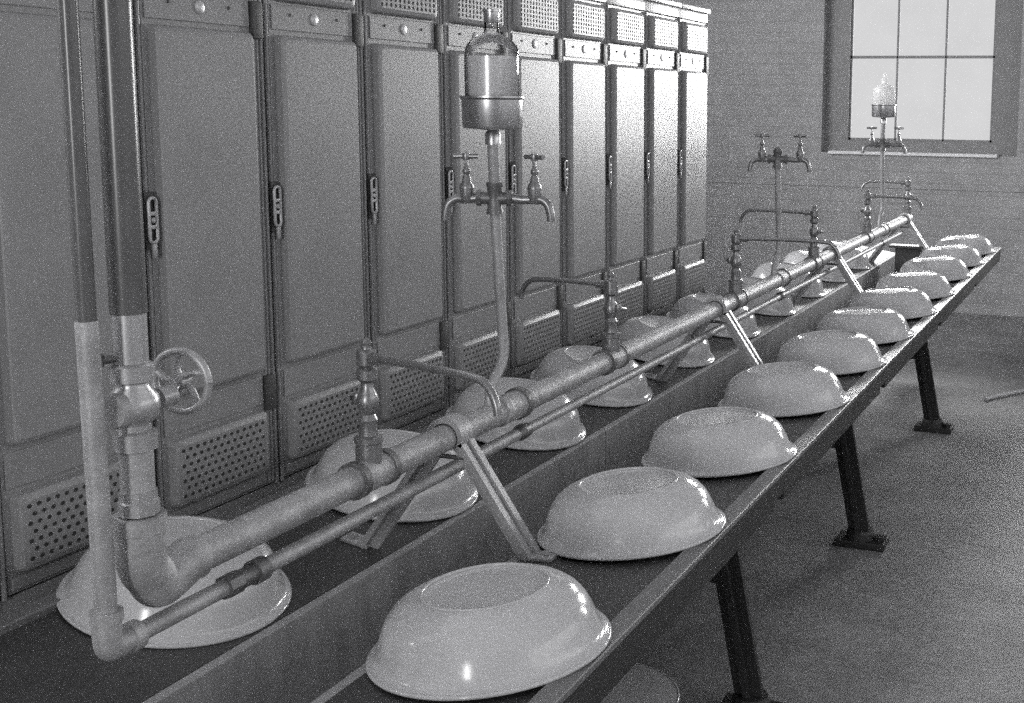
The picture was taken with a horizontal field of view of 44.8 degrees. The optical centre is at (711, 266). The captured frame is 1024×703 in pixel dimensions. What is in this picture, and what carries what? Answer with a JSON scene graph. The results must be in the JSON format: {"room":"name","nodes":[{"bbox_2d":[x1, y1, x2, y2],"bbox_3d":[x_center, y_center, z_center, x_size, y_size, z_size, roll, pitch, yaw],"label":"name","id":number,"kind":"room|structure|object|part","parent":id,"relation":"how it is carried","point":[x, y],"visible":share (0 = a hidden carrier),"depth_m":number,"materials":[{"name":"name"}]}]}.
{"room":"industrial washroom","nodes":[
{"label":"industrial washroom","id":0,"kind":"room"},
{"bbox_2d":[637,313,1023,702],"bbox_3d":[0.500,1.285,3.220,8.800,0.150,13.850,3,8,19],"label":"floor","id":1,"kind":"structure","parent":0,"point":[937,615],"depth_m":4.30,"materials":[{"name":"concrete"}]},
{"bbox_2d":[0,601,2,615],"bbox_3d":[-1.574,0.299,2.072,0.497,2.062,0.396,3,8,19],"label":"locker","id":2,"kind":"object","parent":1,"relation":"on","point":[1,613],"visible":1,"depth_m":2.23,"materials":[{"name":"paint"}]},
{"bbox_2d":[0,0,155,614],"bbox_3d":[-1.447,0.252,2.436,0.497,2.062,0.396,3,8,19],"label":"locker","id":3,"kind":"object","parent":1,"relation":"on","point":[44,533],"visible":0.48,"depth_m":2.25,"materials":[{"name":"metal"}]},
{"bbox_2d":[10,457,119,571],"bbox_3d":[-1.231,0.476,2.377,0.024,0.153,0.300,3,8,19],"label":"vent","id":4,"kind":"object","parent":3,"relation":"attached to","point":[49,519],"depth_m":2.30,"materials":[{"name":"metal"}]},
{"bbox_2d":[132,0,280,518],"bbox_3d":[-1.320,0.204,2.800,0.497,2.062,0.396,3,8,19],"label":"locker","id":5,"kind":"object","parent":1,"relation":"on","point":[199,63],"visible":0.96,"depth_m":2.65,"materials":[{"name":"metal"}]},
{"bbox_3d":[-1.161,-0.095,2.509,0.007,0.120,0.029,3,8,19],"label":"latch plate","id":6,"kind":"part","parent":5,"relation":"part of","materials":[{"name":"grey metal"}]},
{"bbox_2d":[168,410,268,507],"bbox_3d":[-1.103,0.429,2.740,0.024,0.153,0.300,3,8,19],"label":"vent","id":7,"kind":"object","parent":5,"relation":"attached to","point":[209,460],"depth_m":2.71,"materials":[{"name":"metal"}]},
{"bbox_2d":[261,0,371,490],"bbox_3d":[-1.192,0.157,3.163,0.497,2.062,0.396,3,8,19],"label":"locker","id":8,"kind":"object","parent":1,"relation":"on","point":[313,49],"visible":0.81,"depth_m":3.00,"materials":[{"name":"metal"}]},
{"bbox_3d":[-1.034,-0.142,2.873,0.007,0.120,0.029,3,8,19],"label":"latch plate","id":9,"kind":"part","parent":8,"relation":"part of","materials":[{"name":"grey metal"}]},
{"bbox_2d":[274,0,354,9],"bbox_3d":[-0.963,-0.706,2.958,0.024,0.137,0.300,3,8,19],"label":"vent","id":10,"kind":"object","parent":8,"relation":"attached to","point":[278,4],"depth_m":2.96,"materials":[{"name":"metal"}]},
{"bbox_2d":[286,376,360,458],"bbox_3d":[-0.976,0.382,3.104,0.024,0.153,0.300,3,8,19],"label":"vent","id":11,"kind":"object","parent":8,"relation":"attached to","point":[318,415],"depth_m":3.05,"materials":[{"name":"metal"}]},
{"bbox_2d":[362,0,448,431],"bbox_3d":[-1.065,0.110,3.526,0.497,2.062,0.396,3,8,19],"label":"locker","id":12,"kind":"object","parent":1,"relation":"on","point":[403,50],"visible":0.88,"depth_m":3.37,"materials":[{"name":"metal"}]},
{"bbox_3d":[-0.907,-0.189,3.236,0.007,0.120,0.029,3,8,19],"label":"latch plate","id":13,"kind":"part","parent":12,"relation":"part of","materials":[{"name":"grey metal"}]},
{"bbox_2d":[370,0,436,20],"bbox_3d":[-0.836,-0.753,3.321,0.024,0.137,0.300,3,8,19],"label":"vent","id":14,"kind":"object","parent":12,"relation":"attached to","point":[380,10],"depth_m":3.31,"materials":[{"name":"metal"}]},
{"bbox_2d":[379,349,443,420],"bbox_3d":[-0.849,0.335,3.467,0.024,0.153,0.300,3,8,19],"label":"vent","id":15,"kind":"object","parent":12,"relation":"attached to","point":[404,393],"depth_m":3.44,"materials":[{"name":"metal"}]},
{"bbox_2d":[441,0,510,406],"bbox_3d":[-0.938,0.063,3.890,0.497,2.062,0.396,3,8,19],"label":"locker","id":16,"kind":"object","parent":1,"relation":"on","point":[471,308],"visible":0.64,"depth_m":3.69,"materials":[{"name":"metal"}]},
{"bbox_3d":[-0.780,-0.236,3.600,0.007,0.120,0.029,3,8,19],"label":"latch plate","id":17,"kind":"part","parent":16,"relation":"part of","materials":[{"name":"grey metal"}]},
{"bbox_2d":[448,0,502,28],"bbox_3d":[-0.709,-0.800,3.685,0.024,0.137,0.300,3,8,19],"label":"vent","id":18,"kind":"object","parent":16,"relation":"attached to","point":[462,14],"depth_m":3.64,"materials":[{"name":"metal"}]},
{"bbox_2d":[454,328,506,390],"bbox_3d":[-0.722,0.288,3.831,0.024,0.153,0.300,3,8,19],"label":"vent","id":19,"kind":"object","parent":16,"relation":"attached to","point":[476,350],"depth_m":3.77,"materials":[{"name":"metal"}]},
{"bbox_2d":[0,240,1000,702],"bbox_3d":[0.100,0.658,4.331,1.026,0.790,7.620,3,8,19],"label":"table","id":20,"kind":"object","parent":1,"relation":"on","point":[317,650],"visible":0.44,"depth_m":2.52,"materials":[{"name":"metal"}]},
{"bbox_2d":[56,516,291,648],"bbox_3d":[-0.988,0.561,2.244,0.399,0.157,0.396,-6,10,-39],"label":"basin","id":21,"kind":"object","parent":20,"relation":"on","point":[243,614],"visible":0.41,"depth_m":2.14,"materials":[{"name":"white ceramic"}]},
{"bbox_2d":[305,429,478,522],"bbox_3d":[-0.755,0.479,2.877,0.399,0.157,0.396,-6,10,-39],"label":"basin","id":22,"kind":"object","parent":20,"relation":"on","point":[456,494],"visible":0.4,"depth_m":2.78,"materials":[{"name":"white ceramic"}]},
{"bbox_2d":[340,413,557,561],"bbox_3d":[-0.544,0.458,2.491,0.496,0.316,0.046,3,8,19],"label":"bracket","id":23,"kind":"object","parent":20,"relation":"on","point":[523,544],"visible":0.89,"depth_m":2.46,"materials":[{"name":"metal"}]},
{"bbox_3d":[-0.748,0.580,2.579,0.067,0.019,0.044,3,8,19],"label":"foot plate","id":24,"kind":"part","parent":23,"relation":"part of","materials":[{"name":"metal"}]},
{"bbox_3d":[-0.639,0.475,2.527,0.206,0.269,0.046,3,8,19],"label":"leg","id":25,"kind":"part","parent":23,"relation":"part of","materials":[{"name":"metal"}]},
{"bbox_3d":[-0.439,0.474,2.457,0.183,0.243,0.046,3,8,19],"label":"leg","id":26,"kind":"part","parent":23,"relation":"part of","materials":[{"name":"metal"}]},
{"bbox_3d":[-0.343,0.578,2.437,0.067,0.018,0.044,3,8,19],"label":"foot plate","id":27,"kind":"part","parent":23,"relation":"part of","materials":[{"name":"metal"}]},
{"bbox_2d":[365,562,611,700],"bbox_3d":[-0.364,0.579,2.001,0.400,0.132,0.401,7,10,41],"label":"basin","id":28,"kind":"object","parent":20,"relation":"on","point":[490,630],"visible":1,"depth_m":1.88,"materials":[{"name":"white ceramic"}]},
{"bbox_2d":[445,377,585,450],"bbox_3d":[-0.554,0.405,3.449,0.399,0.157,0.396,-6,10,-39],"label":"basin","id":29,"kind":"object","parent":20,"relation":"on","point":[566,431],"visible":0.52,"depth_m":3.35,"materials":[{"name":"white ceramic"}]},
{"bbox_2d":[530,345,652,406],"bbox_3d":[-0.387,0.343,3.927,0.399,0.157,0.396,-6,10,-39],"label":"basin","id":30,"kind":"object","parent":20,"relation":"on","point":[636,391],"visible":0.53,"depth_m":3.82,"materials":[{"name":"white ceramic"}]},
{"bbox_2d":[537,467,725,560],"bbox_3d":[-0.168,0.506,2.563,0.400,0.132,0.401,7,10,41],"label":"basin","id":31,"kind":"object","parent":20,"relation":"on","point":[629,513],"visible":0.99,"depth_m":2.44,"materials":[{"name":"white ceramic"}]},
{"bbox_2d":[617,316,714,367],"bbox_3d":[-0.184,0.268,4.508,0.399,0.157,0.396,-6,10,-39],"label":"basin","id":32,"kind":"object","parent":20,"relation":"on","point":[700,355],"visible":0.47,"depth_m":4.40,"materials":[{"name":"grey ceramic"}]},
{"bbox_2d":[645,295,763,381],"bbox_3d":[0.007,0.254,4.065,0.496,0.316,0.046,3,8,19],"label":"bracket","id":33,"kind":"object","parent":20,"relation":"on","point":[728,319],"visible":0.54,"depth_m":4.04,"materials":[{"name":"metal"}]},
{"bbox_3d":[-0.197,0.376,4.153,0.067,0.019,0.044,3,8,19],"label":"foot plate","id":34,"kind":"part","parent":33,"relation":"part of","materials":[{"name":"metal"}]},
{"bbox_3d":[-0.088,0.271,4.101,0.206,0.269,0.046,3,8,19],"label":"leg","id":35,"kind":"part","parent":33,"relation":"part of","materials":[{"name":"metal"}]},
{"bbox_3d":[0.113,0.270,4.030,0.183,0.243,0.046,3,8,19],"label":"leg","id":36,"kind":"part","parent":33,"relation":"part of","materials":[{"name":"metal"}]},
{"bbox_2d":[666,293,760,337],"bbox_3d":[0.010,0.196,5.060,0.399,0.157,0.396,-6,10,-39],"label":"basin","id":37,"kind":"object","parent":20,"relation":"on","point":[688,303],"visible":0.46,"depth_m":4.97,"materials":[{"name":"grey ceramic"}]},
{"bbox_2d":[641,407,797,477],"bbox_3d":[0.021,0.437,3.102,0.400,0.132,0.401,7,10,41],"label":"basin","id":38,"kind":"object","parent":20,"relation":"on","point":[712,442],"visible":0.91,"depth_m":2.98,"materials":[{"name":"white ceramic"}]},
{"bbox_3d":[0.051,0.841,3.219,0.203,0.651,0.060,3,8,19],"label":"leg","id":39,"kind":"part","parent":20,"relation":"part of","materials":[{"name":"metal"}]},
{"bbox_2d":[712,276,795,315],"bbox_3d":[0.197,0.127,5.594,0.399,0.157,0.396,-6,10,-39],"label":"basin","id":40,"kind":"object","parent":20,"relation":"on","point":[784,307],"visible":0.43,"depth_m":5.48,"materials":[{"name":"grey ceramic"}]},
{"bbox_2d":[718,361,849,417],"bbox_3d":[0.221,0.362,3.674,0.400,0.132,0.401,7,10,41],"label":"basin","id":41,"kind":"object","parent":20,"relation":"on","point":[792,388],"visible":0.9,"depth_m":3.55,"materials":[{"name":"white ceramic"}]},
{"bbox_2d":[751,262,825,297],"bbox_3d":[0.384,0.058,6.128,0.399,0.157,0.396,-6,10,-39],"label":"basin","id":42,"kind":"object","parent":20,"relation":"on","point":[815,290],"visible":0.42,"depth_m":6.03,"materials":[{"name":"grey ceramic"}]},
{"bbox_2d":[783,250,845,282],"bbox_3d":[0.567,-0.010,6.653,0.399,0.157,0.396,-6,10,-39],"label":"basin","id":43,"kind":"object","parent":20,"relation":"on","point":[794,257],"visible":0.38,"depth_m":6.53,"materials":[{"name":"grey ceramic"}]},
{"bbox_2d":[792,245,862,306],"bbox_3d":[0.539,0.057,5.583,0.496,0.316,0.046,3,8,19],"label":"bracket","id":44,"kind":"object","parent":20,"relation":"on","point":[841,265],"visible":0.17,"depth_m":5.55,"materials":[{"name":"metal"}]},
{"bbox_3d":[0.443,0.074,5.619,0.206,0.269,0.046,3,8,19],"label":"leg","id":45,"kind":"part","parent":44,"relation":"part of","materials":[{"name":"metal"}]},
{"bbox_3d":[0.644,0.073,5.548,0.183,0.243,0.046,3,8,19],"label":"leg","id":46,"kind":"part","parent":44,"relation":"part of","materials":[{"name":"metal"}]},
{"bbox_2d":[776,330,886,374],"bbox_3d":[0.411,0.292,4.217,0.400,0.132,0.401,7,10,41],"label":"basin","id":47,"kind":"object","parent":20,"relation":"on","point":[842,352],"visible":0.88,"depth_m":4.09,"materials":[{"name":"white ceramic"}]},
{"bbox_2d":[818,240,870,269],"bbox_3d":[0.751,-0.078,7.178,0.399,0.157,0.396,-6,10,-39],"label":"basin","id":48,"kind":"object","parent":20,"relation":"on","point":[861,263],"visible":0.36,"depth_m":7.06,"materials":[{"name":"grey ceramic"}]},
{"bbox_3d":[0.501,0.674,4.502,0.203,0.651,0.060,3,8,19],"label":"leg","id":49,"kind":"part","parent":20,"relation":"part of","materials":[{"name":"metal"}]},
{"bbox_2d":[816,306,914,344],"bbox_3d":[0.592,0.225,4.732,0.400,0.132,0.401,7,10,41],"label":"basin","id":50,"kind":"object","parent":20,"relation":"on","point":[884,325],"visible":0.84,"depth_m":4.61,"materials":[{"name":"grey ceramic"}]},
{"bbox_2d":[849,286,936,318],"bbox_3d":[0.782,0.155,5.276,0.400,0.132,0.401,7,10,41],"label":"basin","id":51,"kind":"object","parent":20,"relation":"on","point":[910,302],"visible":0.78,"depth_m":5.15,"materials":[{"name":"grey ceramic"}]},
{"bbox_2d":[869,213,928,261],"bbox_3d":[1.152,-0.170,7.335,0.496,0.316,0.046,3,8,19],"label":"bracket","id":52,"kind":"object","parent":20,"relation":"on","point":[909,225],"visible":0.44,"depth_m":7.31,"materials":[{"name":"metal"}]},
{"bbox_3d":[1.056,-0.153,7.370,0.206,0.269,0.046,3,8,19],"label":"leg","id":53,"kind":"part","parent":52,"relation":"part of","materials":[{"name":"metal"}]},
{"bbox_3d":[1.257,-0.154,7.300,0.183,0.243,0.046,3,8,19],"label":"leg","id":54,"kind":"part","parent":52,"relation":"part of","materials":[{"name":"metal"}]},
{"bbox_2d":[876,271,955,298],"bbox_3d":[0.966,0.087,5.800,0.400,0.132,0.401,7,10,41],"label":"basin","id":55,"kind":"object","parent":20,"relation":"on","point":[935,285],"visible":0.77,"depth_m":5.68,"materials":[{"name":"grey ceramic"}]},
{"bbox_3d":[1.065,0.465,6.113,0.203,0.651,0.060,3,8,19],"label":"leg","id":56,"kind":"part","parent":20,"relation":"part of","materials":[{"name":"metal"}]},
{"bbox_2d":[900,256,971,280],"bbox_3d":[1.176,0.009,6.400,0.400,0.132,0.401,7,10,41],"label":"basin","id":57,"kind":"object","parent":20,"relation":"on","point":[952,268],"visible":0.73,"depth_m":6.28,"materials":[{"name":"grey ceramic"}]},
{"bbox_2d":[919,244,984,266],"bbox_3d":[1.366,-0.061,6.943,0.400,0.132,0.401,7,10,41],"label":"basin","id":58,"kind":"object","parent":20,"relation":"on","point":[969,255],"visible":0.69,"depth_m":6.82,"materials":[{"name":"grey ceramic"}]},
{"bbox_2d":[935,234,995,254],"bbox_3d":[1.559,-0.133,7.496,0.400,0.132,0.401,7,10,41],"label":"basin","id":59,"kind":"object","parent":20,"relation":"on","point":[982,244],"visible":0.7,"depth_m":7.38,"materials":[{"name":"grey ceramic"}]},
{"bbox_2d":[506,0,562,379],"bbox_3d":[-0.810,0.016,4.253,0.497,2.062,0.396,3,8,19],"label":"locker","id":60,"kind":"object","parent":1,"relation":"on","point":[535,243],"visible":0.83,"depth_m":4.09,"materials":[{"name":"metal"}]},
{"bbox_3d":[-0.652,-0.284,3.963,0.007,0.120,0.029,3,8,19],"label":"latch plate","id":61,"kind":"part","parent":60,"relation":"part of","materials":[{"name":"grey metal"}]},
{"bbox_2d":[512,0,557,35],"bbox_3d":[-0.582,-0.848,4.048,0.024,0.137,0.300,3,8,19],"label":"vent","id":62,"kind":"object","parent":60,"relation":"attached to","point":[529,17],"depth_m":4.02,"materials":[{"name":"metal"}]},
{"bbox_2d":[515,309,559,365],"bbox_3d":[-0.594,0.241,4.194,0.024,0.153,0.300,3,8,19],"label":"vent","id":63,"kind":"object","parent":60,"relation":"attached to","point":[537,331],"depth_m":4.15,"materials":[{"name":"metal"}]},
{"bbox_2d":[560,0,606,346],"bbox_3d":[-0.683,-0.031,4.617,0.497,2.062,0.396,3,8,19],"label":"locker","id":64,"kind":"object","parent":1,"relation":"on","point":[583,22],"visible":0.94,"depth_m":4.44,"materials":[{"name":"metal"}]},
{"bbox_3d":[-0.525,-0.331,4.327,0.007,0.120,0.029,3,8,19],"label":"latch plate","id":65,"kind":"part","parent":64,"relation":"part of","materials":[{"name":"grey metal"}]},
{"bbox_2d":[565,0,604,41],"bbox_3d":[-0.454,-0.895,4.412,0.024,0.137,0.300,3,8,19],"label":"vent","id":66,"kind":"object","parent":64,"relation":"attached to","point":[584,19],"depth_m":4.38,"materials":[{"name":"metal"}]},
{"bbox_2d":[566,293,604,344],"bbox_3d":[-0.467,0.194,4.558,0.024,0.153,0.300,3,8,19],"label":"vent","id":67,"kind":"object","parent":64,"relation":"attached to","point":[585,316],"depth_m":4.52,"materials":[{"name":"metal"}]},
{"bbox_2d":[606,0,645,329],"bbox_3d":[-0.556,-0.079,4.980,0.497,2.062,0.396,3,8,19],"label":"locker","id":68,"kind":"object","parent":1,"relation":"on","point":[625,19],"visible":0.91,"depth_m":4.80,"materials":[{"name":"metal"}]},
{"bbox_3d":[-0.398,-0.378,4.690,0.007,0.120,0.029,3,8,19],"label":"latch plate","id":69,"kind":"part","parent":68,"relation":"part of","materials":[{"name":"grey metal"}]},
{"bbox_2d":[610,7,643,46],"bbox_3d":[-0.327,-0.942,4.776,0.024,0.137,0.300,3,8,19],"label":"vent","id":70,"kind":"object","parent":68,"relation":"attached to","point":[626,23],"depth_m":4.74,"materials":[{"name":"metal"}]},
{"bbox_2d":[615,280,642,325],"bbox_3d":[-0.340,0.146,4.921,0.024,0.153,0.300,3,8,19],"label":"vent","id":71,"kind":"object","parent":68,"relation":"attached to","point":[630,292],"depth_m":4.92,"materials":[{"name":"metal"}]},
{"bbox_2d":[600,663,679,702],"bbox_3d":[-0.282,1.156,3.141,0.401,0.105,0.401,3,8,19],"label":"basin","id":72,"kind":"object","parent":1,"relation":"on","point":[642,683],"visible":0.44,"depth_m":3.17,"materials":[{"name":"white ceramic"}]},
{"bbox_2d":[644,0,681,316],"bbox_3d":[-0.429,-0.126,5.344,0.497,2.062,0.396,3,8,19],"label":"locker","id":73,"kind":"object","parent":1,"relation":"on","point":[661,16],"visible":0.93,"depth_m":5.16,"materials":[{"name":"metal"}]},
{"bbox_3d":[-0.271,-0.425,5.054,0.007,0.120,0.029,3,8,19],"label":"latch plate","id":74,"kind":"part","parent":73,"relation":"part of","materials":[{"name":"grey metal"}]},
{"bbox_2d":[647,269,675,311],"bbox_3d":[-0.212,0.099,5.285,0.024,0.153,0.300,3,8,19],"label":"vent","id":75,"kind":"object","parent":73,"relation":"attached to","point":[661,283],"depth_m":5.25,"materials":[{"name":"metal"}]},
{"bbox_2d":[648,15,677,50],"bbox_3d":[-0.200,-0.989,5.139,0.024,0.137,0.300,3,8,19],"label":"vent","id":76,"kind":"object","parent":73,"relation":"attached to","point":[662,29],"depth_m":5.10,"materials":[{"name":"metal"}]},
{"bbox_2d":[676,3,710,301],"bbox_3d":[-0.301,-0.173,5.707,0.497,2.062,0.396,3,8,19],"label":"locker","id":77,"kind":"object","parent":1,"relation":"on","point":[692,28],"visible":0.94,"depth_m":5.52,"materials":[{"name":"metal"}]},
{"bbox_3d":[-0.143,-0.472,5.417,0.007,0.120,0.029,3,8,19],"label":"latch plate","id":78,"kind":"part","parent":77,"relation":"part of","materials":[{"name":"grey metal"}]},
{"bbox_2d":[679,258,704,297],"bbox_3d":[-0.085,0.052,5.648,0.024,0.153,0.300,3,8,19],"label":"vent","id":79,"kind":"object","parent":77,"relation":"attached to","point":[691,270],"depth_m":5.60,"materials":[{"name":"metal"}]},
{"bbox_2d":[681,21,707,54],"bbox_3d":[-0.072,-1.036,5.503,0.024,0.137,0.300,3,8,19],"label":"vent","id":80,"kind":"object","parent":77,"relation":"attached to","point":[694,34],"depth_m":5.46,"materials":[{"name":"metal"}]},
{"bbox_2d":[983,389,1023,400],"bbox_3d":[1.746,0.716,6.939,0.564,0.022,0.029,-5,10,-38],"label":"stick","id":81,"kind":"object","parent":1,"relation":"on","point":[1020,390],"visible":1,"depth_m":6.86,"materials":[{"name":"grey wood"}]},
{"bbox_2d":[672,0,1023,316],"bbox_3d":[2.743,-1.297,9.332,8.200,3.400,0.300,3,8,19],"label":"wall","id":82,"kind":"structure","parent":0,"point":[767,68],"depth_m":9.89,"materials":[{"name":"paint"}]},
{"bbox_2d":[706,179,1023,192],"bbox_3d":[2.684,-0.572,9.280,8.200,0.025,0.012,3,8,19],"label":"trim","id":83,"kind":"structure","parent":82,"relation":"attached to","point":[707,180],"depth_m":9.76,"materials":[{"name":"paint"}]},
{"bbox_2d":[824,0,1023,157],"bbox_3d":[1.663,-1.755,9.579,1.550,1.742,0.235,3,8,19],"label":"window","id":84,"kind":"structure","parent":82,"relation":"in","point":[1006,56],"depth_m":9.64,"materials":[{"name":"paint"}]},
{"bbox_3d":[1.599,-0.900,9.659,1.340,0.024,0.135,3,8,19],"label":"sill","id":85,"kind":"part","parent":84,"relation":"part of","materials":[{"name":"white paint"}]},
{"bbox_3d":[0.541,-2.233,2.750,8.800,0.150,13.850,3,8,19],"label":"ceiling","id":86,"kind":"structure","parent":0,"visible":0},
{"bbox_2d":[56,0,903,660],"bbox_3d":[0.170,-1.082,4.280,0.043,2.546,6.005,3,8,19],"label":"pipe","id":87,"kind":"object","parent":86,"relation":"attached to","point":[112,640],"visible":1,"depth_m":1.63,"materials":[{"name":"metal"}]},
{"bbox_2d":[513,422,532,440],"bbox_3d":[-0.433,0.377,2.767,0.037,0.037,0.052,3,8,19],"label":"socket","id":88,"kind":"object","parent":87,"relation":"attached to","point":[523,431],"depth_m":2.75,"materials":[{"name":"metal"}]},
{"bbox_2d":[92,0,912,607],"bbox_3d":[0.198,-1.119,4.395,0.102,2.502,6.164,3,8,19],"label":"pipe","id":89,"kind":"object","parent":86,"relation":"attached to","point":[156,574],"visible":0.98,"depth_m":1.68,"materials":[{"name":"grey metal"}]},
{"bbox_3d":[-0.775,0.175,1.752,0.013,0.024,0.046,1,8,3],"label":"valve stem","id":90,"kind":"part","parent":89,"relation":"part of","materials":[{"name":"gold metal"}]},
{"bbox_2d":[345,338,501,463],"bbox_3d":[-0.501,0.255,2.111,0.379,0.232,0.052,6,9,35],"label":"tap","id":91,"kind":"object","parent":89,"relation":"on","point":[368,443],"visible":1,"depth_m":2.17,"materials":[{"name":"silver metal"}]},
{"bbox_3d":[-0.639,0.239,2.203,0.039,0.020,0.034,3,8,19],"label":"lever","id":92,"kind":"part","parent":91,"relation":"part of","materials":[{"name":"silver metal"}]},
{"bbox_3d":[-0.479,0.200,2.087,0.324,0.067,0.023,6,9,35],"label":"spout","id":93,"kind":"part","parent":91,"relation":"part of","materials":[{"name":"silver metal"}]},
{"bbox_2d":[441,96,554,405],"bbox_3d":[-0.459,-0.031,2.614,0.211,0.668,0.138,-4,9,-31],"label":"faucet","id":94,"kind":"object","parent":89,"relation":"on","point":[492,114],"visible":0.96,"depth_m":2.59,"materials":[{"name":"metal"}]},
{"bbox_2d":[441,152,478,219],"bbox_3d":[-0.537,-0.173,2.600,0.078,0.145,0.046,3,8,19],"label":"tap","id":95,"kind":"object","parent":94,"relation":"on","point":[467,195],"depth_m":2.59,"materials":[{"name":"silver metal"}]},
{"bbox_2d":[464,9,519,95],"bbox_3d":[-0.462,-0.421,2.557,0.115,0.240,0.115,3,8,19],"label":"soap bottle","id":96,"kind":"object","parent":94,"relation":"in","point":[483,75],"visible":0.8,"depth_m":2.52,"materials":[{"name":"clear glass"}]},
{"bbox_2d":[459,96,524,144],"bbox_3d":[-0.463,-0.311,2.572,0.138,0.102,0.138,3,8,19],"label":"cup","id":97,"kind":"object","parent":94,"relation":"on","point":[492,114],"depth_m":2.52,"materials":[{"name":"silver metal"}]},
{"bbox_2d":[511,153,554,221],"bbox_3d":[-0.383,-0.171,2.596,0.096,0.145,0.041,3,8,19],"label":"tap","id":98,"kind":"object","parent":94,"relation":"on","point":[534,189],"depth_m":2.59,"materials":[{"name":"silver metal"}]},
{"bbox_2d":[518,272,626,351],"bbox_3d":[-0.380,0.112,3.252,0.320,0.215,0.051,3,8,19],"label":"tap","id":99,"kind":"object","parent":89,"relation":"on","point":[610,336],"visible":1,"depth_m":3.20,"materials":[{"name":"silver metal"}]},
{"bbox_3d":[-0.401,0.061,3.260,0.269,0.067,0.023,4,8,22],"label":"spout","id":100,"kind":"part","parent":99,"relation":"part of","materials":[{"name":"silver metal"}]},
{"bbox_3d":[-0.247,0.109,3.204,0.039,0.020,0.034,3,8,19],"label":"lever","id":101,"kind":"part","parent":99,"relation":"part of","materials":[{"name":"silver metal"}]},
{"bbox_2d":[748,134,810,275],"bbox_3d":[0.262,-0.237,4.671,0.242,0.548,0.080,-1,8,-9],"label":"stand","id":102,"kind":"object","parent":89,"relation":"on","point":[777,159],"visible":0.99,"depth_m":4.65,"materials":[{"name":"metal"}]},
{"bbox_2d":[748,134,768,170],"bbox_3d":[0.183,-0.440,4.656,0.078,0.145,0.046,3,8,19],"label":"tap","id":103,"kind":"object","parent":102,"relation":"on","point":[761,157],"depth_m":4.65,"materials":[{"name":"silver metal"}]},
{"bbox_2d":[788,134,810,171],"bbox_3d":[0.337,-0.437,4.652,0.096,0.145,0.041,3,8,19],"label":"tap","id":104,"kind":"object","parent":102,"relation":"on","point":[799,158],"depth_m":4.65,"materials":[{"name":"silver metal"}]},
{"bbox_2d":[739,205,823,257],"bbox_3d":[0.301,-0.161,5.286,0.380,0.232,0.051,3,8,19],"label":"tap","id":105,"kind":"object","parent":89,"relation":"on","point":[813,249],"visible":0.94,"depth_m":5.23,"materials":[{"name":"silver metal"}]},
{"bbox_3d":[0.278,-0.219,5.286,0.329,0.067,0.023,3,8,19],"label":"spout","id":106,"kind":"part","parent":105,"relation":"part of","materials":[{"name":"silver metal"}]},
{"bbox_2d":[724,228,840,293],"bbox_3d":[0.243,-0.011,4.162,0.410,0.232,0.051,3,8,19],"label":"tap","id":107,"kind":"object","parent":89,"relation":"on","point":[735,283],"visible":0.99,"depth_m":4.19,"materials":[{"name":"silver metal"}]},
{"bbox_3d":[0.068,-0.023,4.221,0.039,0.020,0.034,3,8,19],"label":"lever","id":108,"kind":"part","parent":107,"relation":"part of","materials":[{"name":"silver metal"}]},
{"bbox_3d":[0.269,-0.067,4.149,0.359,0.067,0.023,3,8,18],"label":"spout","id":109,"kind":"part","parent":107,"relation":"part of","materials":[{"name":"silver metal"}]},
{"bbox_2d":[861,104,906,226],"bbox_3d":[0.937,-0.548,6.600,0.211,0.668,0.138,-4,9,-31],"label":"stand","id":110,"kind":"object","parent":89,"relation":"on","point":[883,111],"visible":1,"depth_m":6.58,"materials":[{"name":"metal"}]},
{"bbox_2d":[861,127,876,152],"bbox_3d":[0.858,-0.690,6.586,0.078,0.145,0.046,3,8,19],"label":"tap","id":111,"kind":"object","parent":110,"relation":"on","point":[871,143],"depth_m":6.58,"materials":[{"name":"silver metal"}]},
{"bbox_2d":[871,104,896,122],"bbox_3d":[0.932,-0.828,6.558,0.138,0.102,0.138,3,8,19],"label":"cup","id":112,"kind":"object","parent":110,"relation":"on","point":[883,111],"depth_m":6.50,"materials":[{"name":"silver metal"}]},
{"bbox_2d":[873,73,895,103],"bbox_3d":[0.933,-0.932,6.544,0.121,0.229,0.121,3,8,19],"label":"soap bottle","id":113,"kind":"object","parent":110,"relation":"in","point":[884,93],"visible":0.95,"depth_m":6.50,"materials":[{"name":"clear glass"}]},
{"bbox_2d":[890,127,906,153],"bbox_3d":[1.012,-0.688,6.582,0.096,0.145,0.041,3,8,19],"label":"tap","id":114,"kind":"object","parent":110,"relation":"on","point":[898,141],"depth_m":6.58,"materials":[{"name":"silver metal"}]},
{"bbox_2d":[860,177,913,214],"bbox_3d":[1.076,-0.438,7.423,0.330,0.232,0.051,3,8,19],"label":"tap","id":115,"kind":"object","parent":89,"relation":"on","point":[906,209],"visible":0.92,"depth_m":7.37,"materials":[{"name":"silver metal"}]},
{"bbox_3d":[1.050,-0.495,7.416,0.279,0.067,0.023,3,8,16],"label":"spout","id":116,"kind":"part","parent":115,"relation":"part of","materials":[{"name":"silver metal"}]},
{"bbox_2d":[859,189,922,233],"bbox_3d":[0.915,-0.276,6.197,0.353,0.232,0.052,6,9,37],"label":"tap","id":117,"kind":"object","parent":89,"relation":"on","point":[866,226],"visible":1,"depth_m":6.26,"materials":[{"name":"silver metal"}]},
{"bbox_3d":[0.943,-0.331,6.181,0.299,0.067,0.023,6,9,33],"label":"spout","id":118,"kind":"part","parent":117,"relation":"part of","materials":[{"name":"silver metal"}]}
]}

